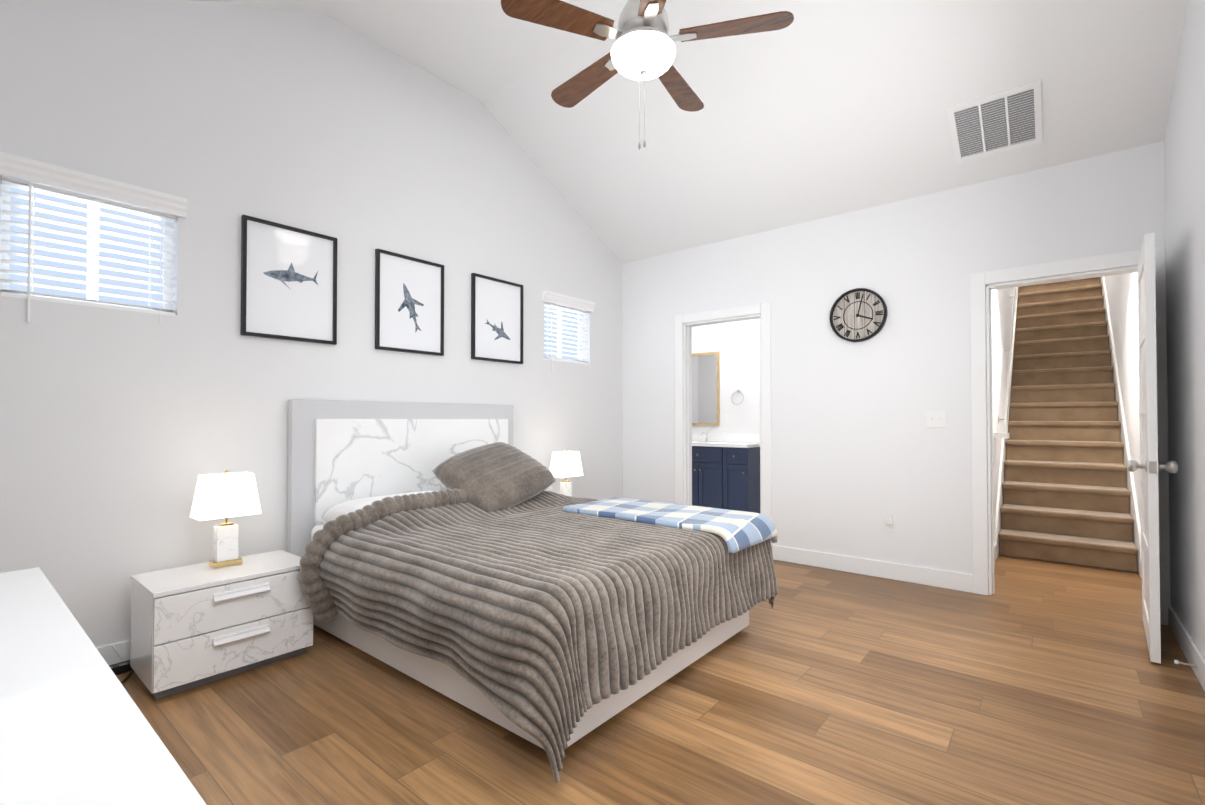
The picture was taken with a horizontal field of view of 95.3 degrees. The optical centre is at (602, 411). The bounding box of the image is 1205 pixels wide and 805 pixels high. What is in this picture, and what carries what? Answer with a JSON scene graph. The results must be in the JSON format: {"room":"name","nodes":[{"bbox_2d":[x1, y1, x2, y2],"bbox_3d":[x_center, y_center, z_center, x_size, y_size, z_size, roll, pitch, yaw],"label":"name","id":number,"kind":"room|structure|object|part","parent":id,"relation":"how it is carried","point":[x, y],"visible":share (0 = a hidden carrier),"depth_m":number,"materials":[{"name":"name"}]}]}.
{"room":"bedroom","nodes":[
{"label":"bedroom","id":0,"kind":"room"},
{"bbox_2d":[0,0,622,647],"bbox_3d":[-1.369,-0.740,3.777,0.150,3.900,5.003,-1,-1,39],"label":"wall","id":1,"kind":"structure","parent":0,"point":[120,430],"depth_m":2.93,"materials":[{"name":"white paint"}]},
{"bbox_2d":[0,182,176,315],"bbox_3d":[-2.363,-0.742,2.554,0.130,0.530,0.600,-1,-1,39],"label":"window","id":2,"kind":"structure","parent":1,"relation":"in","point":[75,258],"depth_m":2.56,"materials":[{"name":"white"}]},
{"bbox_2d":[0,151,187,321],"bbox_3d":[-2.317,-0.720,2.515,0.114,0.685,0.650,-1,-1,39],"label":"window blind","id":3,"kind":"object","parent":2,"relation":"attached to","point":[28,174],"visible":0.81,"depth_m":2.48,"materials":[{"name":"white plastic"}]},
{"bbox_2d":[97,639,130,664],"bbox_3d":[-1.306,1.149,3.697,0.014,0.120,4.763,-1,-1,39],"label":"baseboard","id":4,"kind":"structure","parent":1,"relation":"attached to","point":[108,653],"depth_m":2.54,"materials":[{"name":"white wood"}]},
{"bbox_2d":[240,214,336,344],"bbox_3d":[-1.776,-0.731,3.139,0.028,0.645,0.500,-1,-1,39],"label":"picture","id":5,"kind":"object","parent":1,"relation":"attached to","point":[288,282],"visible":0.98,"depth_m":3.12,"materials":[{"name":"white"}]},
{"bbox_2d":[375,248,443,355],"bbox_3d":[-1.296,-0.723,3.722,0.028,0.645,0.500,-1,-1,39],"label":"picture","id":6,"kind":"object","parent":1,"relation":"attached to","point":[409,304],"visible":0.94,"depth_m":3.71,"materials":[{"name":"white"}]},
{"bbox_2d":[471,273,522,363],"bbox_3d":[-0.817,-0.715,4.305,0.028,0.645,0.500,-1,-1,39],"label":"picture","id":7,"kind":"object","parent":1,"relation":"attached to","point":[496,320],"visible":0.96,"depth_m":4.29,"materials":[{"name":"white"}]},
{"bbox_2d":[544,306,589,364],"bbox_3d":[-0.361,-0.707,4.985,0.130,0.530,0.600,-1,-1,39],"label":"window","id":8,"kind":"structure","parent":1,"relation":"in","point":[564,338],"depth_m":5.07,"materials":[{"name":"white"}]},
{"bbox_2d":[542,290,595,371],"bbox_3d":[-0.315,-0.685,4.947,0.114,0.685,0.650,-1,-1,39],"label":"window blind","id":9,"kind":"object","parent":8,"relation":"attached to","point":[564,302],"visible":0.83,"depth_m":4.93,"materials":[{"name":"white plastic"}]},
{"bbox_2d":[116,555,1204,804],"bbox_3d":[0.585,1.249,2.982,4.140,0.100,6.363,-1,-1,39],"label":"floor","id":10,"kind":"structure","parent":0,"point":[1030,681],"depth_m":2.11,"materials":[{"name":"brown wood"}]},
{"bbox_2d":[0,567,205,804],"bbox_3d":[-0.803,0.739,0.548,1.308,0.850,0.490,-1,-1,39],"label":"dresser","id":11,"kind":"object","parent":10,"relation":"on","point":[76,728],"visible":1,"depth_m":0.55,"materials":[{"name":"white"}]},
{"bbox_2d":[94,644,133,689],"bbox_3d":[-2.156,1.110,2.327,0.366,0.158,0.355,-1,-1,39],"label":"power strip","id":12,"kind":"object","parent":10,"relation":"on","point":[120,668],"visible":0.25,"depth_m":2.49,"materials":[{"name":"black plastic"}]},
{"bbox_2d":[130,550,312,698],"bbox_3d":[-1.768,0.967,2.587,0.435,0.452,0.631,-1,-1,39],"label":"nightstand","id":13,"kind":"object","parent":10,"relation":"on","point":[194,625],"visible":0.94,"depth_m":2.42,"materials":[{"name":"grey stone"}]},
{"bbox_2d":[190,470,261,567],"bbox_3d":[-1.825,0.513,2.662,0.155,0.456,0.255,-1,-1,39],"label":"lamp","id":14,"kind":"object","parent":13,"relation":"on","point":[226,495],"visible":1,"depth_m":2.62,"materials":[{"name":"white fabric"}]},
{"bbox_2d":[287,399,777,783],"bbox_3d":[-0.445,0.564,2.998,2.212,1.270,1.902,-1,-1,39],"label":"bed","id":15,"kind":"object","parent":10,"relation":"on","point":[464,555],"visible":1,"depth_m":2.45,"materials":[{"name":"white"}]},
{"bbox_3d":[-0.428,0.755,3.057,1.950,0.230,1.500,-1,-1,39],"label":"mattress","id":16,"kind":"part","parent":15,"relation":"part of","materials":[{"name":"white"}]},
{"bbox_3d":[-1.234,0.575,3.710,0.090,1.270,1.630,-1,-1,39],"label":"headboard","id":17,"kind":"part","parent":15,"relation":"part of","materials":[{"name":"grey stone"}]},
{"bbox_2d":[432,442,555,511],"bbox_3d":[-0.678,0.402,3.501,0.523,0.394,0.635,-1,-1,39],"label":"cushion","id":18,"kind":"object","parent":15,"relation":"on","point":[494,477],"depth_m":3.36,"materials":[{"name":"fabric"}]},
{"bbox_2d":[563,497,777,552],"bbox_3d":[0.387,0.640,3.146,1.101,0.169,0.614,-1,-1,39],"label":"plaid throw","id":19,"kind":"object","parent":15,"relation":"on","point":[736,531],"depth_m":2.92,"materials":[{"name":"blue fabric"}]},
{"bbox_2d":[998,277,1137,571],"bbox_3d":[5.304,-0.558,6.375,0.852,3.608,5.120,-1,-1,39],"label":"stairs","id":20,"kind":"structure","parent":10,"relation":"on","point":[1066,494],"depth_m":5.26,"materials":[{"name":"beige carpet"}]},
{"bbox_3d":[-0.231,0.994,4.455,0.435,0.452,0.631,-1,-1,39],"label":"nightstand","id":21,"kind":"object","parent":10,"relation":"on","visible":0},
{"bbox_2d":[550,450,582,495],"bbox_3d":[-0.300,0.540,4.515,0.155,0.456,0.255,-1,-1,39],"label":"lamp","id":22,"kind":"object","parent":21,"relation":"on","point":[565,464],"visible":0.75,"depth_m":4.46,"materials":[{"name":"white fabric"}]},
{"bbox_2d":[192,0,1187,263],"bbox_3d":[0.171,-2.055,2.528,4.140,1.206,5.163,-1,-1,39],"label":"ceiling","id":23,"kind":"structure","parent":0,"point":[818,110],"depth_m":3.49,"materials":[{"name":"white paint"}]},
{"bbox_2d":[501,0,793,149],"bbox_3d":[0.182,-1.800,2.549,1.240,1.215,1.240,-1,-1,39],"label":"fan","id":24,"kind":"object","parent":23,"relation":"hanging from","point":[643,48],"visible":1,"depth_m":2.43,"materials":[{"name":"brown wood"}]},
{"bbox_2d":[947,80,1041,163],"bbox_3d":[2.356,-1.720,3.297,0.440,0.197,0.393,-1,-1,39],"label":"ceiling vent","id":25,"kind":"object","parent":23,"relation":"in","point":[1002,121],"visible":1,"depth_m":3.29,"materials":[{"name":"white metal"}]},
{"bbox_2d":[692,319,759,433],"bbox_3d":[2.041,-0.119,6.581,4.180,2.740,0.120,-1,-1,39],"label":"wall","id":26,"kind":"structure","parent":0,"point":[736,344],"depth_m":6.82,"materials":[{"name":"white paint"}]},
{"bbox_2d":[692,351,719,425],"bbox_3d":[1.161,-0.290,7.215,0.820,0.940,0.021,-1,-1,39],"label":"bathroom mirror","id":27,"kind":"object","parent":26,"relation":"attached to","point":[705,389],"visible":0.44,"depth_m":7.07,"materials":[{"name":"grey mirror"}]},
{"bbox_2d":[692,433,759,440],"bbox_3d":[1.275,0.330,7.112,1.796,0.102,0.020,-1,-1,39],"label":"backsplash","id":28,"kind":"structure","parent":26,"relation":"attached to","point":[695,436],"depth_m":6.89,"materials":[{"name":"white stone"}]},
{"bbox_2d":[731,389,743,404],"bbox_3d":[1.669,-0.179,6.776,0.166,0.192,0.050,-1,-1,39],"label":"towel ring","id":29,"kind":"object","parent":26,"relation":"attached to","point":[738,390],"visible":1,"depth_m":6.78,"materials":[{"name":"silver metal"}]},
{"bbox_2d":[622,141,1164,594],"bbox_3d":[1.735,-0.276,4.378,3.870,2.990,0.120,-1,-1,39],"label":"wall","id":30,"kind":"structure","parent":0,"point":[860,450],"depth_m":4.05,"materials":[{"name":"white paint"}]},
{"bbox_2d":[675,302,771,544],"bbox_3d":[1.086,0.159,4.906,0.930,2.135,0.156,-1,-1,39],"label":"door frame","id":31,"kind":"structure","parent":30,"relation":"attached to","point":[683,449],"depth_m":4.99,"materials":[{"name":"white wood"}]},
{"bbox_2d":[829,288,887,341],"bbox_3d":[1.918,-0.725,4.128,0.400,0.400,0.042,-1,-1,39],"label":"wall clock","id":32,"kind":"object","parent":30,"relation":"attached to","point":[858,314],"visible":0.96,"depth_m":4.12,"materials":[{"name":"black"}]},
{"bbox_2d":[772,545,972,592],"bbox_3d":[1.937,1.155,4.104,1.385,0.120,0.014,-1,-1,39],"label":"baseboard","id":33,"kind":"structure","parent":30,"relation":"attached to","point":[959,582],"depth_m":4.02,"materials":[{"name":"white wood"}]},
{"bbox_2d":[885,514,895,531],"bbox_3d":[2.081,0.808,3.974,0.072,0.129,0.040,-1,-1,39],"label":"outlet","id":34,"kind":"object","parent":30,"relation":"attached to","point":[890,522],"visible":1,"depth_m":3.97,"materials":[{"name":"white plastic"}]},
{"bbox_2d":[926,410,945,427],"bbox_3d":[2.313,0.051,3.809,0.118,0.118,0.017,-1,-1,39],"label":"light switch","id":35,"kind":"object","parent":30,"relation":"attached to","point":[936,418],"visible":1,"depth_m":3.81,"materials":[{"name":"white plastic"}]},
{"bbox_2d":[970,246,1170,625],"bbox_3d":[2.871,0.138,3.437,0.924,2.135,0.156,-1,-1,39],"label":"door frame","id":36,"kind":"structure","parent":30,"relation":"attached to","point":[982,439],"depth_m":3.61,"materials":[{"name":"white wood"}]},
{"bbox_2d":[1127,233,1177,663],"bbox_3d":[2.847,0.171,2.888,0.175,2.030,0.760,-1,-1,39],"label":"door","id":37,"kind":"structure","parent":30,"relation":"in","point":[1149,465],"depth_m":2.61,"materials":[{"name":"white wood"}]},
{"bbox_2d":[992,287,1014,538],"bbox_3d":[4.540,-2.054,6.263,0.120,6.600,6.317,-1,-1,39],"label":"wall","id":38,"kind":"structure","parent":0,"point":[1002,306],"depth_m":5.15,"materials":[{"name":"white paint"}]},
{"bbox_2d":[994,544,995,562],"bbox_3d":[2.940,1.156,4.167,0.014,0.120,1.117,-1,-1,39],"label":"baseboard","id":39,"kind":"structure","parent":38,"relation":"attached to","point":[994,544],"depth_m":4.48,"materials":[{"name":"white wood"}]},
{"bbox_2d":[994,291,1014,558],"bbox_3d":[4.822,-0.706,6.477,0.017,3.910,4.900,-1,-1,39],"label":"trim","id":40,"kind":"structure","parent":38,"relation":"attached to","point":[1003,447],"depth_m":4.92,"materials":[{"name":"white wood"}]},
{"bbox_2d":[994,287,1018,438],"bbox_3d":[4.811,-1.427,6.412,0.094,3.357,4.550,-1,-1,39],"label":"stair handrail","id":41,"kind":"object","parent":38,"relation":"attached to","point":[1004,434],"visible":0.6,"depth_m":5.31,"materials":[{"name":"white wood"}]},
{"bbox_2d":[1104,0,1204,658],"bbox_3d":[3.731,-2.091,3.690,0.120,6.600,11.320,-1,-1,39],"label":"wall","id":42,"kind":"structure","parent":0,"point":[1184,161],"depth_m":2.69,"materials":[{"name":"white paint"}]},
{"bbox_2d":[1101,276,1141,577],"bbox_3d":[5.495,-0.714,5.923,0.017,3.910,4.900,-1,-1,39],"label":"trim","id":43,"kind":"structure","parent":42,"relation":"attached to","point":[1134,513],"depth_m":4.92,"materials":[{"name":"white wood"}]},
{"bbox_2d":[1168,605,1204,690],"bbox_3d":[1.671,1.114,1.247,0.014,0.120,4.763,-1,-1,39],"label":"baseboard","id":44,"kind":"structure","parent":42,"relation":"attached to","point":[1186,643],"depth_m":2.62,"materials":[{"name":"white wood"}]},
{"bbox_2d":[1174,660,1197,666],"bbox_3d":[2.616,1.132,2.462,0.071,0.017,0.018,-1,-1,39],"label":"door stop","id":45,"kind":"object","parent":44,"relation":"attached to","point":[1178,662],"visible":1,"depth_m":2.46,"materials":[{"name":"silver metal"}]},
{"bbox_3d":[1.446,1.237,5.745,4.060,0.004,1.896,-1,-1,39],"label":"floor","id":46,"kind":"structure","parent":0,"visible":0},
{"bbox_2d":[692,445,759,513],"bbox_3d":[1.098,0.833,6.893,1.771,0.835,0.572,-1,-1,39],"label":"bathroom vanity","id":47,"kind":"object","parent":46,"relation":"on","point":[725,471],"depth_m":6.32,"materials":[{"name":"blue wood"}]},
{"bbox_2d":[692,441,759,448],"bbox_3d":[1.101,0.397,6.899,1.796,0.038,0.568,-1,-1,39],"label":"countertop","id":48,"kind":"structure","parent":47,"relation":"on","point":[751,444],"depth_m":6.46,"materials":[{"name":"white stone"}]}
]}

